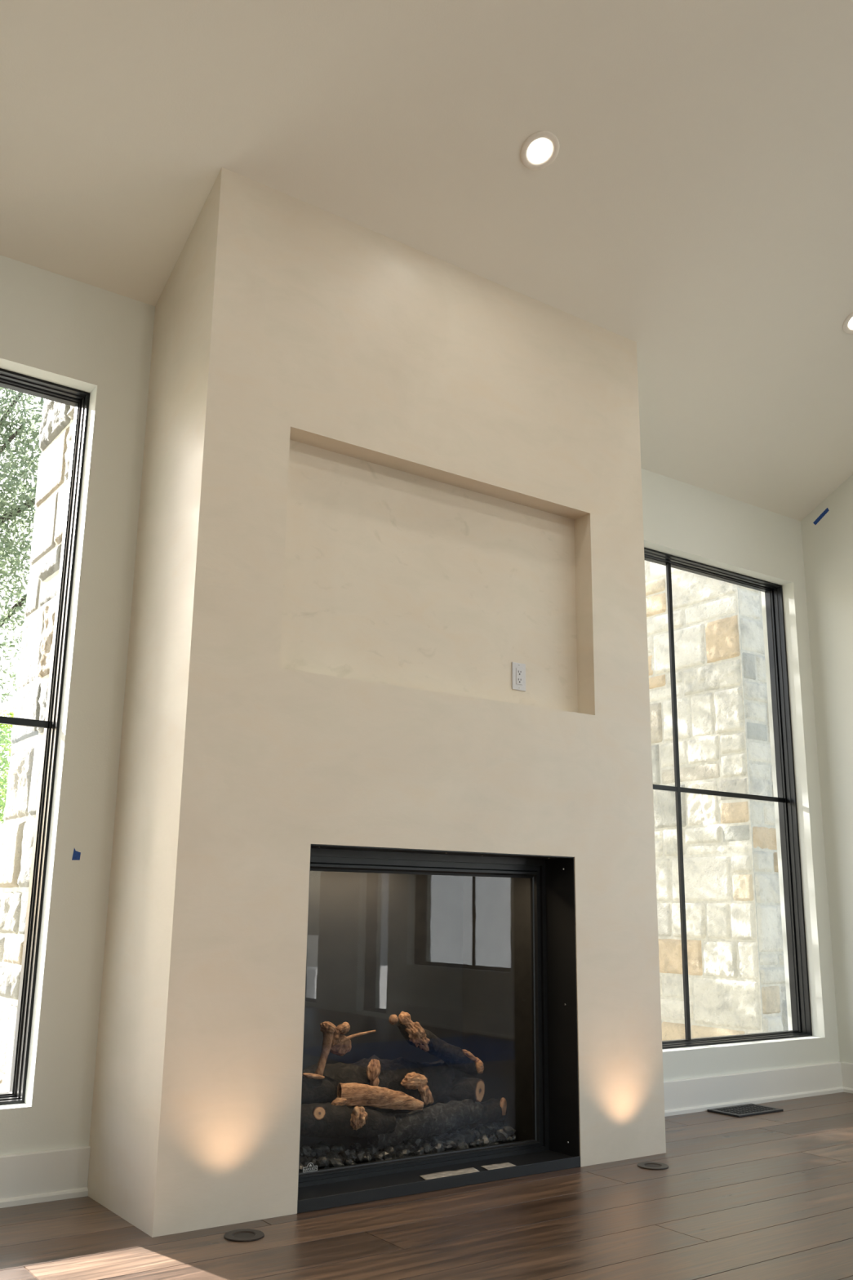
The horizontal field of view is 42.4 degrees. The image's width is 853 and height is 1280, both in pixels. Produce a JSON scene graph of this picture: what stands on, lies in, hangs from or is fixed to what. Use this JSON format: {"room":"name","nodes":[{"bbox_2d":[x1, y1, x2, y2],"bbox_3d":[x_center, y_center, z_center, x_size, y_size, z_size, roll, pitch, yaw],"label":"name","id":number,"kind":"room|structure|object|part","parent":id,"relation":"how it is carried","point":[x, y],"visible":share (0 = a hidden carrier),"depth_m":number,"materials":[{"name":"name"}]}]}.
{"room":"living room","nodes":[
{"label":"living room","id":0,"kind":"room"},
{"bbox_2d":[0,254,839,1155],"bbox_3d":[-1.605,0.306,3.819,9.969,3.551,0.237,10,-17,-34],"label":"wall","id":1,"kind":"structure","parent":0,"point":[55,328],"depth_m":4.16,"materials":[{"name":"white paint"}]},
{"bbox_2d":[0,368,89,1105],"bbox_3d":[-2.113,0.166,3.504,1.847,2.583,0.112,10,-17,-34],"label":"window","id":2,"kind":"structure","parent":1,"relation":"in","point":[9,380],"depth_m":4.00,"materials":[{"name":"black metal"}]},
{"bbox_2d":[0,1145,90,1208],"bbox_3d":[-3.246,1.383,2.202,5.200,0.150,0.028,10,-17,-34],"label":"baseboard","id":3,"kind":"structure","parent":1,"relation":"attached to","point":[59,1174],"depth_m":3.57,"materials":[{"name":"white wood"}]},
{"bbox_2d":[71,848,80,860],"bbox_3d":[-1.224,0.748,3.842,0.029,0.043,0.001,10,-17,-34],"label":"tape","id":4,"kind":"object","parent":1,"relation":"attached to","point":[76,855],"visible":1,"depth_m":3.84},
{"bbox_2d":[644,547,812,1048],"bbox_3d":[1.374,0.802,5.897,1.801,2.585,0.112,10,-17,-34],"label":"window","id":5,"kind":"structure","parent":1,"relation":"in","point":[786,799],"depth_m":6.25,"materials":[{"name":"black metal"}]},
{"bbox_2d":[663,1062,844,1116],"bbox_3d":[1.451,2.231,5.426,2.018,0.150,0.028,10,-17,-34],"label":"baseboard","id":6,"kind":"structure","parent":1,"relation":"attached to","point":[695,1095],"depth_m":5.55,"materials":[{"name":"white wood"}]},
{"bbox_2d":[0,0,852,520],"bbox_3d":[1.322,-3.504,0.559,9.969,2.824,10.222,10,-17,-34],"label":"ceiling","id":7,"kind":"structure","parent":0,"point":[694,206],"depth_m":4.21,"materials":[{"name":"white paint"}]},
{"bbox_2d":[520,130,559,170],"bbox_3d":[0.444,-1.914,4.302,0.160,0.075,0.144,9,-16,-31],"label":"recessed light","id":8,"kind":"object","parent":7,"relation":"in","point":[542,153],"visible":1,"depth_m":4.30,"materials":[{"name":"white"}]},
{"bbox_2d":[843,311,852,333],"bbox_3d":[2.159,-1.595,5.492,0.160,0.075,0.144,9,-16,-31],"label":"recessed light","id":9,"kind":"object","parent":7,"relation":"in","point":[847,326],"visible":1,"depth_m":5.49,"materials":[{"name":"white"}]},
{"bbox_2d":[0,1092,852,1279],"bbox_3d":[1.204,1.006,-0.413,9.418,0.250,9.899,10,-17,-34],"label":"floor","id":10,"kind":"structure","parent":0,"point":[766,1196],"depth_m":3.30,"materials":[{"name":"brown wood"}]},
{"bbox_2d":[223,1229,264,1241],"bbox_3d":[-0.533,1.739,3.211,0.117,0.004,0.117,10,-17,-34],"label":"uplight","id":11,"kind":"object","parent":10,"relation":"on","point":[237,1235],"visible":1,"depth_m":3.21,"materials":[{"name":"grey metal"}]},
{"bbox_2d":[87,167,666,1237],"bbox_3d":[-0.066,0.206,4.446,2.150,3.581,0.586,10,-17,-34],"label":"fireplace surround","id":12,"kind":"object","parent":10,"relation":"on","point":[383,477],"visible":0.99,"depth_m":4.10,"materials":[{"name":"paint"}]},
{"bbox_2d":[297,844,580,1213],"bbox_3d":[-0.071,1.389,4.154,1.209,1.144,0.570,10,-17,-34],"label":"gas fireplace","id":13,"kind":"object","parent":12,"relation":"in","point":[478,948],"visible":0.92,"depth_m":4.40,"materials":[{"name":"metal"}]},
{"bbox_3d":[-0.454,1.266,3.667,0.003,1.143,0.186,10,-17,-34],"label":"panel","id":14,"kind":"part","parent":13,"relation":"part of","materials":[{"name":"black metal"}]},
{"bbox_3d":[-0.392,1.779,3.708,0.056,0.028,0.001,10,-17,-34],"label":"maker plate","id":15,"kind":"part","parent":13,"relation":"part of","materials":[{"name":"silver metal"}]},
{"bbox_2d":[302,1054,454,1113],"bbox_3d":[-0.217,1.697,4.176,0.732,0.220,0.237,10,-17,-34],"label":"log","id":16,"kind":"object","parent":13,"relation":"in","point":[430,1083],"visible":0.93,"depth_m":4.18,"materials":[{"name":"brown wood"}]},
{"bbox_2d":[449,1075,484,1102],"bbox_3d":[0.118,1.765,4.323,0.215,0.103,0.103,-5,-15,23],"label":"log","id":17,"kind":"object","parent":16,"relation":"on","point":[463,1087],"visible":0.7,"depth_m":4.27,"materials":[{"name":"black wood"}]},
{"bbox_2d":[388,1011,484,1075],"bbox_3d":[0.030,1.573,4.278,0.429,0.255,0.092,9,-16,-31],"label":"log","id":18,"kind":"object","parent":17,"relation":"on","point":[456,1058],"visible":1,"depth_m":4.26,"materials":[{"name":"brown wood"}]},
{"bbox_2d":[298,1121,515,1172],"bbox_3d":[-0.077,1.874,4.061,1.029,0.108,0.181,10,-17,-34],"label":"charcoal embers","id":19,"kind":"object","parent":13,"relation":"in","point":[462,1138],"visible":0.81,"depth_m":4.04},
{"bbox_2d":[300,1102,395,1138],"bbox_3d":[-0.301,1.716,3.918,0.429,0.142,0.131,9,-16,-31],"label":"log","id":20,"kind":"object","parent":19,"relation":"on","point":[321,1120],"visible":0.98,"depth_m":3.88,"materials":[{"name":"brown wood"}]},
{"bbox_2d":[301,1072,337,1103],"bbox_3d":[-0.437,1.620,3.933,0.228,0.149,0.136,10,-17,-34],"label":"log","id":21,"kind":"object","parent":20,"relation":"on","point":[316,1088],"visible":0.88,"depth_m":3.91,"materials":[{"name":"brown wood"}]},
{"bbox_2d":[314,1021,375,1075],"bbox_3d":[-0.299,1.488,4.017,0.243,0.186,0.058,10,-17,-34],"label":"branch","id":22,"kind":"object","parent":21,"relation":"on","point":[337,1044],"visible":1,"depth_m":3.98,"materials":[{"name":"brown wood"}]},
{"bbox_3d":[-0.367,1.490,3.965,0.074,0.156,0.044,10,-17,-34],"label":"stem","id":23,"kind":"part","parent":22,"relation":"part of","materials":[{"name":"brown wood"}]},
{"bbox_3d":[-0.357,1.408,3.988,0.061,0.047,0.050,10,-17,-34],"label":"knob","id":24,"kind":"part","parent":22,"relation":"part of","materials":[{"name":"brown wood"}]},
{"bbox_3d":[-0.333,1.442,3.998,0.037,0.068,0.034,10,-17,-34],"label":"knob","id":25,"kind":"part","parent":22,"relation":"part of","materials":[{"name":"brown wood"}]},
{"bbox_3d":[-0.308,1.421,4.021,0.060,0.044,0.045,10,-17,-34],"label":"knob","id":26,"kind":"part","parent":22,"relation":"part of","materials":[{"name":"brown wood"}]},
{"bbox_2d":[366,1098,484,1150],"bbox_3d":[-0.002,1.817,4.130,0.490,0.144,0.120,10,-17,-34],"label":"log","id":27,"kind":"object","parent":19,"relation":"on","point":[437,1119],"visible":0.91,"depth_m":4.10,"materials":[{"name":"black wood"}]},
{"bbox_2d":[330,1082,423,1110],"bbox_3d":[-0.182,1.674,4.023,0.398,0.119,0.059,10,-17,-34],"label":"log","id":28,"kind":"object","parent":27,"relation":"on","point":[353,1094],"visible":1,"depth_m":4.00,"materials":[{"name":"brown wood"}]},
{"bbox_2d":[473,1097,506,1124],"bbox_3d":[0.225,1.854,4.322,0.186,0.098,0.090,10,-17,-34],"label":"log","id":29,"kind":"object","parent":19,"relation":"on","point":[495,1110],"visible":0.64,"depth_m":4.32,"materials":[{"name":"black wood"}]},
{"bbox_2d":[326,1134,515,1164],"bbox_3d":[-0.119,1.930,4.095,1.060,0.036,0.265,10,-17,-34],"label":"pebbles","id":30,"kind":"object","parent":13,"relation":"on","point":[499,1141],"depth_m":4.22,"materials":[{"name":"grey stone"}]},
{"bbox_3d":[0.045,0.800,4.140,1.202,0.003,0.186,10,-17,-34],"label":"panel","id":31,"kind":"part","parent":13,"relation":"part of","materials":[{"name":"black metal"}]},
{"bbox_2d":[419,1167,479,1179],"bbox_3d":[0.084,1.872,3.854,0.251,0.004,0.073,10,-17,-34],"label":"leaflet","id":32,"kind":"object","parent":13,"relation":"on","point":[443,1174],"visible":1,"depth_m":3.85,"materials":[{"name":"white paper"}]},
{"bbox_2d":[480,1162,515,1169],"bbox_3d":[0.261,1.906,3.980,0.131,0.003,0.069,8,-16,-29],"label":"leaflet","id":33,"kind":"object","parent":13,"relation":"on","point":[492,1166],"visible":1,"depth_m":3.98,"materials":[{"name":"white paper"}]},
{"bbox_3d":[0.529,1.443,4.342,0.003,1.143,0.186,10,-17,-34],"label":"panel","id":34,"kind":"part","parent":13,"relation":"part of","materials":[{"name":"black metal"}]},
{"bbox_2d":[511,662,525,691],"bbox_3d":[0.383,0.151,4.540,0.072,0.115,0.009,10,-17,-34],"label":"wall outlet","id":35,"kind":"object","parent":12,"relation":"attached to","point":[518,670],"visible":1,"depth_m":4.54,"materials":[{"name":"white plastic"}]},
{"bbox_2d":[515,667,522,684],"bbox_3d":[0.384,0.151,4.538,0.033,0.068,0.003,10,-17,-34],"label":"receptacle","id":36,"kind":"object","parent":35,"relation":"attached to","point":[518,670],"depth_m":4.54,"materials":[{"name":"white plastic"}]},
{"bbox_2d":[637,1161,668,1169],"bbox_3d":[0.856,1.988,4.155,0.117,0.004,0.117,10,-17,-34],"label":"uplight","id":37,"kind":"object","parent":10,"relation":"on","point":[646,1165],"visible":1,"depth_m":4.15,"materials":[{"name":"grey metal"}]},
{"bbox_2d":[706,1103,783,1117],"bbox_3d":[1.548,2.283,5.334,0.330,0.009,0.193,10,-17,-34],"label":"floor vent","id":38,"kind":"object","parent":10,"relation":"in","point":[748,1109],"visible":1,"depth_m":5.32,"materials":[{"name":"metal"}]},
{"bbox_2d":[800,474,852,1062],"bbox_3d":[5.087,-1.025,3.013,0.250,5.920,9.886,10,-17,-34],"label":"wall","id":39,"kind":"structure","parent":0,"point":[827,544],"depth_m":6.38,"materials":[{"name":"white paint"}]},
{"bbox_2d":[813,507,829,524],"bbox_3d":[2.388,-0.747,6.647,0.001,0.087,0.117,10,-17,-34],"label":"tape","id":40,"kind":"object","parent":39,"relation":"attached to","point":[826,510],"visible":1,"depth_m":6.65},
{"bbox_2d":[839,1061,852,1093],"bbox_3d":[3.784,1.887,3.897,0.028,0.150,5.286,10,-17,-34],"label":"baseboard","id":41,"kind":"structure","parent":39,"relation":"attached to","point":[846,1068],"depth_m":5.95,"materials":[{"name":"white wood"}]},
{"label":"outside","id":42,"kind":"structure","parent":0,"visible":0},
{"bbox_3d":[-0.807,2.606,2.972,120.000,0.200,120.000,10,-17,-34],"label":"ground","id":43,"kind":"structure","parent":42,"visible":0},
{"bbox_2d":[0,706,13,824],"bbox_3d":[-6.065,2.995,14.819,3.288,4.574,2.357,10,-17,-34],"label":"tree","id":44,"kind":"object","parent":43,"relation":"on","point":[4,727],"visible":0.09,"depth_m":14.84,"materials":[{"name":"green plant"}]},
{"bbox_2d":[0,386,44,706],"bbox_3d":[-5.114,-0.364,12.642,5.568,10.084,4.696,2,-14,-5],"label":"oak tree","id":45,"kind":"object","parent":43,"relation":"on","point":[6,515],"visible":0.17,"depth_m":12.58,"materials":[{"name":"green plant"}]},
{"bbox_2d":[0,399,75,1093],"bbox_3d":[-0.706,-0.035,5.217,2.200,6.000,0.800,10,-17,-34],"label":"stone wall","id":46,"kind":"structure","parent":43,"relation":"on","point":[55,430],"depth_m":4.60,"materials":[{"name":"stone"}]},
{"bbox_2d":[644,560,788,1040],"bbox_3d":[2.280,1.049,9.494,1.541,6.000,2.440,10,-17,-34],"label":"stone wall","id":47,"kind":"structure","parent":43,"relation":"on","point":[736,975],"depth_m":8.30,"materials":[{"name":"stone"}]}
]}

